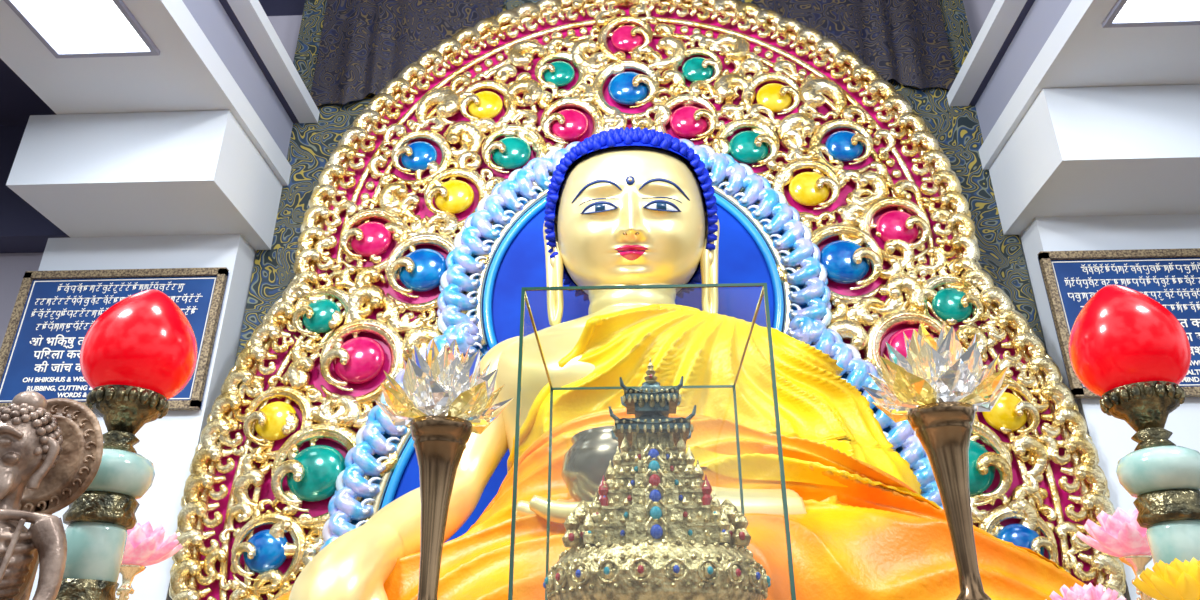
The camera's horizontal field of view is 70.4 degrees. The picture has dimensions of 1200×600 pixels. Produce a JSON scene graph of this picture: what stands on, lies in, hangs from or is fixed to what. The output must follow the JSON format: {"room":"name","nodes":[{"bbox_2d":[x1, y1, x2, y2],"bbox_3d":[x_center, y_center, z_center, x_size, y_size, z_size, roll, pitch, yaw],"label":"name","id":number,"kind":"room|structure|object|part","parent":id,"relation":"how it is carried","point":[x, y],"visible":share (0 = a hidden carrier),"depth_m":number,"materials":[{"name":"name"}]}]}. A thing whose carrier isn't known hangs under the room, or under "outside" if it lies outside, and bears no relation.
{"room":"house of worship","nodes":[
{"label":"house of worship","id":0,"kind":"room"},
{"bbox_2d":[0,125,70,252],"bbox_3d":[-5.854,-1.008,7.753,2.550,1.180,0.300,-1,-25,2],"label":"wall","id":1,"kind":"structure","parent":0,"point":[23,229],"depth_m":7.46,"materials":[{"name":"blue paint"}]},
{"bbox_2d":[0,0,298,125],"bbox_3d":[-5.026,-2.482,6.249,4.370,0.220,4.200,-1,-25,2],"label":"slab","id":2,"kind":"object","parent":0,"point":[18,101],"depth_m":7.46,"materials":[{"name":"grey paint"}]},
{"bbox_2d":[182,0,292,158],"bbox_3d":[-3.553,-2.191,6.045,1.300,0.480,4.200,-1,-25,2],"label":"beam","id":3,"kind":"structure","parent":0,"point":[211,17],"depth_m":6.82,"materials":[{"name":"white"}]},
{"bbox_2d":[0,0,291,185],"bbox_3d":[-3.553,-1.884,5.902,1.420,0.196,4.200,-1,-25,2],"label":"soffit","id":4,"kind":"structure","parent":3,"relation":"attached to","point":[188,74],"depth_m":6.22,"materials":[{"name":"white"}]},
{"bbox_2d":[4,0,159,57],"bbox_3d":[-3.474,-1.898,5.601,0.740,0.034,0.830,-1,-25,2],"label":"frame","id":5,"kind":"object","parent":4,"relation":"attached to","point":[153,50],"visible":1,"depth_m":5.84,"materials":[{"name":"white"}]},
{"bbox_2d":[12,0,148,52],"bbox_3d":[-3.474,-1.903,5.603,0.660,0.015,0.750,-1,-25,2],"label":"diffuser","id":6,"kind":"object","parent":5,"relation":"attached to","point":[68,25],"visible":1,"depth_m":5.70,"materials":[{"name":"white plastic"}]},
{"bbox_2d":[259,0,304,15],"bbox_3d":[0.188,-3.878,6.769,15.000,0.150,4.000,-1,-25,2],"label":"ceiling","id":7,"kind":"structure","parent":0,"point":[271,7],"depth_m":8.58,"materials":[{"name":"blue paint"}]},
{"bbox_2d":[310,0,502,105],"bbox_3d":[-1.813,-2.385,8.054,1.750,1.430,0.070,-1,-25,2],"label":"valance","id":8,"kind":"object","parent":7,"relation":"hanging from","point":[364,45],"visible":0.8,"depth_m":8.13,"materials":[{"name":"grey fabric"}]},
{"bbox_2d":[753,0,955,89],"bbox_3d":[2.333,-2.458,7.896,1.750,1.430,0.070,-1,-25,2],"label":"valance","id":9,"kind":"object","parent":7,"relation":"hanging from","point":[904,41],"visible":0.66,"depth_m":7.90,"materials":[{"name":"grey fabric"}]},
{"bbox_2d":[0,0,994,348],"bbox_3d":[0.276,0.521,7.033,15.000,8.200,0.200,-1,-25,2],"label":"wall","id":10,"kind":"structure","parent":0,"point":[13,266],"depth_m":7.61,"materials":[{"name":"grey paint"}]},
{"bbox_2d":[227,0,319,122],"bbox_3d":[-2.758,-2.477,6.141,0.170,0.120,4.200,-1,-25,2],"label":"trim","id":11,"kind":"structure","parent":10,"relation":"attached to","point":[250,14],"depth_m":7.04,"materials":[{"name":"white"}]},
{"bbox_2d":[947,0,1026,105],"bbox_3d":[3.127,-2.581,5.918,0.170,0.120,4.200,-1,-25,2],"label":"trim","id":12,"kind":"structure","parent":10,"relation":"attached to","point":[1003,14],"depth_m":6.96,"materials":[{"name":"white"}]},
{"bbox_2d":[235,0,1046,364],"bbox_3d":[0.265,0.552,6.721,6.400,7.880,0.100,-1,-25,2],"label":"curtain","id":13,"kind":"object","parent":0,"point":[957,131],"visible":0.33,"depth_m":7.46,"materials":[{"name":"green fabric"}]},
{"bbox_2d":[969,0,1034,105],"bbox_3d":[5.395,-2.666,5.853,4.370,0.220,4.200,-1,-25,2],"label":"slab","id":14,"kind":"object","parent":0,"point":[1029,3],"depth_m":6.94,"materials":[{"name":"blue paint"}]},
{"bbox_2d":[975,0,1071,141],"bbox_3d":[3.921,-2.323,5.761,1.300,0.480,4.200,-1,-25,2],"label":"beam","id":15,"kind":"structure","parent":0,"point":[1043,16],"depth_m":6.74,"materials":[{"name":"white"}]},
{"bbox_2d":[979,0,1199,169],"bbox_3d":[3.921,-2.017,5.618,1.420,0.196,4.200,-1,-25,2],"label":"soffit","id":16,"kind":"structure","parent":15,"relation":"attached to","point":[1079,52],"depth_m":6.07,"materials":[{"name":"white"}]},
{"bbox_2d":[1102,0,1199,27],"bbox_3d":[3.730,-2.025,5.327,0.740,0.034,0.830,-1,-25,2],"label":"frame","id":17,"kind":"object","parent":16,"relation":"attached to","point":[1108,22],"visible":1,"depth_m":5.67,"materials":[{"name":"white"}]},
{"bbox_2d":[1113,0,1199,21],"bbox_3d":[3.730,-2.030,5.330,0.660,0.015,0.750,-1,-25,2],"label":"diffuser","id":18,"kind":"object","parent":17,"relation":"attached to","point":[1133,10],"visible":1,"depth_m":5.59,"materials":[{"name":"white plastic"}]},
{"bbox_3d":[0.084,2.340,1.114,15.000,0.100,10.000,-1,-25,2],"label":"floor","id":19,"kind":"structure","parent":0,"visible":0},
{"bbox_2d":[24,234,255,599],"bbox_3d":[-3.770,1.868,6.206,1.630,5.060,0.500,-1,-25,2],"label":"pillar","id":20,"kind":"structure","parent":19,"relation":"on","point":[169,442],"depth_m":6.77,"materials":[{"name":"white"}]},
{"bbox_2d":[0,267,228,410],"bbox_3d":[-3.812,0.300,6.617,1.650,1.170,0.078,-1,-25,2],"label":"inscription plaque","id":21,"kind":"object","parent":20,"relation":"attached to","point":[53,312],"visible":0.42,"depth_m":6.68,"materials":[{"name":"blue"}]},
{"bbox_2d":[6,110,282,251],"bbox_3d":[-3.622,-0.887,7.042,1.580,0.640,1.300,-1,-25,2],"label":"capital","id":22,"kind":"object","parent":20,"relation":"on","point":[177,172],"depth_m":6.52,"materials":[{"name":"white paint"}]},
{"bbox_2d":[1019,214,1199,599],"bbox_3d":[4.293,1.725,5.899,1.630,5.060,0.500,-1,-25,2],"label":"pillar","id":23,"kind":"structure","parent":19,"relation":"on","point":[1111,436],"depth_m":6.64,"materials":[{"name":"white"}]},
{"bbox_2d":[989,84,1199,235],"bbox_3d":[4.112,-1.024,6.748,1.580,0.640,1.300,-1,-25,2],"label":"capital","id":24,"kind":"object","parent":23,"relation":"on","point":[1115,150],"depth_m":6.27,"materials":[{"name":"white paint"}]},
{"bbox_2d":[1037,248,1199,397],"bbox_3d":[4.221,0.157,6.312,1.650,1.170,0.078,-1,-25,2],"label":"inscription plaque","id":25,"kind":"object","parent":23,"relation":"attached to","point":[1170,277],"visible":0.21,"depth_m":6.45,"materials":[{"name":"blue"}]},
{"bbox_3d":[0.149,1.727,1.811,4.500,1.600,1.850,-1,-25,2],"label":"altar table","id":26,"kind":"object","parent":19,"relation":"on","visible":0},
{"bbox_2d":[0,391,102,599],"bbox_3d":[-1.290,0.467,1.776,0.444,0.655,0.402,-14,-28,27],"label":"statuette","id":27,"kind":"object","parent":26,"relation":"on","point":[51,450],"visible":1,"depth_m":1.86,"materials":[{"name":"brown metal"}]},
{"bbox_2d":[55,289,196,599],"bbox_3d":[-1.307,0.463,2.274,0.292,1.084,0.292,-1,-25,2],"label":"lamp","id":28,"kind":"object","parent":26,"relation":"on","point":[139,353],"visible":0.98,"depth_m":2.28,"materials":[{"name":"red glass"}]},
{"bbox_3d":[-1.307,0.125,2.432,0.292,0.339,0.292,-1,-25,2],"label":"lamp shade","id":29,"kind":"part","parent":28,"relation":"part of","materials":[{"name":"red glass"}]},
{"bbox_2d":[116,521,182,599],"bbox_3d":[-1.628,1.045,2.901,0.302,0.557,0.307,-1,-25,2],"label":"lamp","id":30,"kind":"object","parent":26,"relation":"on","point":[145,546],"visible":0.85,"depth_m":2.92,"materials":[{"name":"pink glass"}]},
{"bbox_3d":[-1.633,1.108,2.872,0.140,0.420,0.138,-1,-25,2],"label":"stem","id":31,"kind":"part","parent":30,"relation":"part of","materials":[{"name":"gold metal"}]},
{"bbox_2d":[375,338,512,599],"bbox_3d":[-0.353,0.441,1.821,0.296,0.741,0.296,-11,-27,22],"label":"lamp","id":32,"kind":"object","parent":26,"relation":"on","point":[445,398],"visible":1,"depth_m":1.83,"materials":[{"name":"gold metal"}]},
{"bbox_2d":[508,283,795,599],"bbox_3d":[0.131,0.572,2.378,0.640,0.973,0.810,-1,-25,2],"label":"glass display case","id":33,"kind":"object","parent":26,"relation":"on","point":[764,291],"visible":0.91,"depth_m":2.21,"materials":[{"name":"green"}]},
{"bbox_2d":[543,357,770,599],"bbox_3d":[0.148,0.571,2.322,0.593,0.888,0.599,-12,-28,24],"label":"stupa","id":34,"kind":"object","parent":33,"relation":"in","point":[655,529],"visible":1,"depth_m":2.14,"materials":[{"name":"gold metal"}]},
{"bbox_2d":[862,323,1008,599],"bbox_3d":[0.790,0.438,1.891,0.318,0.805,0.318,-11,-27,22],"label":"lamp","id":35,"kind":"object","parent":26,"relation":"on","point":[939,388],"visible":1,"depth_m":1.90,"materials":[{"name":"gold metal"}]},
{"bbox_2d":[1049,582,1125,599],"bbox_3d":[1.588,1.089,2.732,0.240,0.335,0.243,-1,-25,2],"label":"lamp","id":36,"kind":"object","parent":26,"relation":"on","point":[1077,592],"visible":1,"depth_m":2.75,"materials":[{"name":"pink glass"}]},
{"bbox_2d":[1076,508,1154,599],"bbox_3d":[1.789,0.977,2.775,0.315,0.574,0.320,-1,-25,2],"label":"lamp","id":37,"kind":"object","parent":26,"relation":"on","point":[1120,534],"visible":0.67,"depth_m":2.80,"materials":[{"name":"pink glass"}]},
{"bbox_3d":[1.784,1.042,2.744,0.140,0.430,0.138,-1,-25,2],"label":"stem","id":38,"kind":"part","parent":37,"relation":"part of","materials":[{"name":"gold metal"}]},
{"bbox_2d":[1069,285,1199,564],"bbox_3d":[1.479,0.448,2.241,0.289,1.082,0.289,-1,-25,2],"label":"lamp","id":39,"kind":"object","parent":26,"relation":"on","point":[1126,348],"visible":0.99,"depth_m":2.25,"materials":[{"name":"red glass"}]},
{"bbox_3d":[1.479,0.111,2.398,0.289,0.339,0.289,-1,-25,2],"label":"lamp shade","id":40,"kind":"part","parent":39,"relation":"part of","materials":[{"name":"red glass"}]},
{"bbox_2d":[1132,557,1199,599],"bbox_3d":[1.254,0.682,1.778,0.194,0.267,0.197,-1,-25,2],"label":"lamp","id":41,"kind":"object","parent":26,"relation":"on","point":[1176,580],"visible":1,"depth_m":1.78,"materials":[{"name":"yellow glass"}]},
{"bbox_3d":[0.206,2.939,4.055,6.100,1.300,2.557,-1,-25,2],"label":"lotus throne","id":42,"kind":"object","parent":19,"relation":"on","visible":0},
{"bbox_2d":[169,0,1125,599],"bbox_3d":[0.250,-0.065,6.569,6.452,6.269,0.337,-1,-25,2],"label":"carved mandorla","id":43,"kind":"object","parent":42,"relation":"on","point":[424,222],"visible":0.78,"depth_m":6.66,"materials":[{"name":"paint"}]},
{"bbox_2d":[275,127,1084,599],"bbox_3d":[0.225,0.555,4.999,4.950,3.819,2.309,-1,-25,2],"label":"statue","id":44,"kind":"object","parent":42,"relation":"on","point":[636,206],"visible":0.84,"depth_m":4.62,"materials":[{"name":"gold"}]},
{"bbox_3d":[-0.861,1.059,4.449,0.577,2.359,1.849,-10,-27,21],"label":"arm and hand","id":45,"kind":"part","parent":44,"relation":"part of"},
{"bbox_2d":[561,426,676,501],"bbox_3d":[0.122,0.851,4.125,0.620,0.345,0.620,-1,-25,2],"label":"bowl","id":46,"kind":"object","parent":44,"relation":"on","point":[584,463],"depth_m":3.95,"materials":[{"name":"grey metal"}]}
]}

